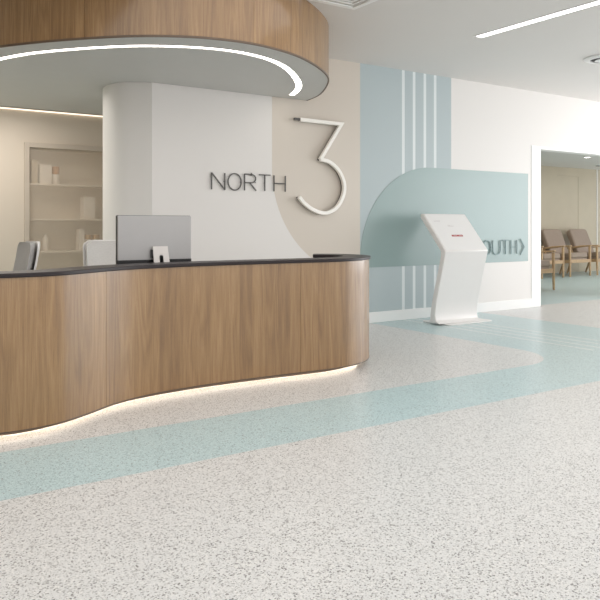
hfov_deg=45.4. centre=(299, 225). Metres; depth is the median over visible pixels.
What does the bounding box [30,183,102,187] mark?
shelf
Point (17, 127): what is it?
wall
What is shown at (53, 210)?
shelving unit
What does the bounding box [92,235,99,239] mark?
tin
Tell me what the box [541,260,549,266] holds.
seat cushion
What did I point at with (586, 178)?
wall
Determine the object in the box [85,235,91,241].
tin
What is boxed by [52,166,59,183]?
jar
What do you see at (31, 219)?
shelf
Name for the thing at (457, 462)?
floor
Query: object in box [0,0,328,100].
ceiling canopy
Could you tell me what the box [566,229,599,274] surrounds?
armchair
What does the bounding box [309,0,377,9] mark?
ceiling vent
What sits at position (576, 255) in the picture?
seat cushion
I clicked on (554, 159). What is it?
ceiling
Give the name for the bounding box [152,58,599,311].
wall
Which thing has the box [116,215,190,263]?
computer monitor
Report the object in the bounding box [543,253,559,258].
seat cushion
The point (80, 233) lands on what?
storage box
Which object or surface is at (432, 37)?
ceiling
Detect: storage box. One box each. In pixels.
[38,164,51,183]
[76,229,84,249]
[80,197,94,218]
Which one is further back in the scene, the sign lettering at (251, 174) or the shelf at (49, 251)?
the shelf at (49, 251)
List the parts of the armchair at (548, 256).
leg, rail, leg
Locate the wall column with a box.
[103,82,151,239]
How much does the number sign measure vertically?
1.066 m
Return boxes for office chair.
[13,241,39,270]
[83,240,115,265]
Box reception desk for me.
[0,254,370,435]
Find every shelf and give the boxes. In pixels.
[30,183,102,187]
[30,218,102,220]
[39,250,82,252]
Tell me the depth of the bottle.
8.82 m
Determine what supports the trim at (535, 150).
attached to the wall at (397, 122)
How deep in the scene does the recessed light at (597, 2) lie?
6.61 m
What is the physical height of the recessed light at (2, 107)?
0.023 m
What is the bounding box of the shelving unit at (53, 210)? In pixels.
[24,142,102,269]
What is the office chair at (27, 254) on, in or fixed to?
on the floor
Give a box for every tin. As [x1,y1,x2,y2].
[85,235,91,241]
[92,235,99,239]
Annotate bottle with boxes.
[42,234,48,250]
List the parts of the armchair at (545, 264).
rail, leg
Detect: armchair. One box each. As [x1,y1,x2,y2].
[541,229,591,276]
[541,246,564,278]
[541,250,555,289]
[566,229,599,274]
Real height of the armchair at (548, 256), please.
1.080 m
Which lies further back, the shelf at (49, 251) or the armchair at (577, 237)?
the armchair at (577, 237)
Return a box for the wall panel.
[360,168,527,267]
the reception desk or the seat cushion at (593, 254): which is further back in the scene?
the seat cushion at (593, 254)
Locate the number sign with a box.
[294,118,345,214]
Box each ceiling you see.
[0,64,144,114]
[307,0,599,101]
[541,151,599,169]
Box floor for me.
[0,270,599,599]
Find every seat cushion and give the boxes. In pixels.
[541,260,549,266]
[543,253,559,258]
[560,252,586,258]
[587,252,599,257]
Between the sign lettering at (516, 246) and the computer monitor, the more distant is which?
the sign lettering at (516, 246)
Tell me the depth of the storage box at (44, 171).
8.75 m
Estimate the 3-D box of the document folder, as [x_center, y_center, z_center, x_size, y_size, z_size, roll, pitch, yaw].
[-3.267,-0.659,8.764,0.070,0.281,0.200,0,0,-34]
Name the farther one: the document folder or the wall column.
the document folder
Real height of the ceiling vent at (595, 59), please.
0.034 m
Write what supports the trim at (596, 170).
attached to the wall at (586, 178)
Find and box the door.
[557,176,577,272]
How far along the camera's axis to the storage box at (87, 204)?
9.05 m
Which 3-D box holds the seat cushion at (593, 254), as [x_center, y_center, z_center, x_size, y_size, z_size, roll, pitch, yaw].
[7.070,0.695,17.248,0.620,0.181,0.663,0,0,-34]
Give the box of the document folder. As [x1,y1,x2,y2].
[30,160,37,182]
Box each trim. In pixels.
[531,145,599,306]
[596,170,597,244]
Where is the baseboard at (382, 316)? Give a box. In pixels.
[369,299,531,322]
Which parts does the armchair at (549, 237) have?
backrest, leg, seat, armrest, rail, leg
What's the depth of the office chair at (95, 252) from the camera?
6.29 m
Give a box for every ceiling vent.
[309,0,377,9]
[583,54,599,63]
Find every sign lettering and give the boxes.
[211,172,285,191]
[483,239,524,254]
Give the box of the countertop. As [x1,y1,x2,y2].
[0,254,370,277]
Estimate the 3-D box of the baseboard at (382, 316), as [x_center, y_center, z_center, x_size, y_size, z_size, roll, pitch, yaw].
[0.928,1.087,8.566,5.633,0.125,0.015,0,0,-34]
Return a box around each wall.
[0,108,102,270]
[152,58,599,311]
[541,166,599,273]
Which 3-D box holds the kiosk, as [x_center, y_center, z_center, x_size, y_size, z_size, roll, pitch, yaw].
[1.868,0.502,8.602,0.825,1.296,0.482,0,0,-34]
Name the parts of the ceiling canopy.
veneer panel, veneer panel, veneer panel, veneer panel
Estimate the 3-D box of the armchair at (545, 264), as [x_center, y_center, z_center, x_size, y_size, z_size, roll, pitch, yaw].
[4.018,0.614,13.053,0.802,1.080,0.924,0,0,-34]
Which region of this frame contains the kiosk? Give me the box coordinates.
[421,214,491,325]
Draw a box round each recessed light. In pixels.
[0,106,102,116]
[473,0,599,37]
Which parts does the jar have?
lid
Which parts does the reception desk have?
panel, panel, panel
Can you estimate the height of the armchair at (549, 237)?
1.080 m
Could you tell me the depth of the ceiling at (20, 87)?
7.41 m

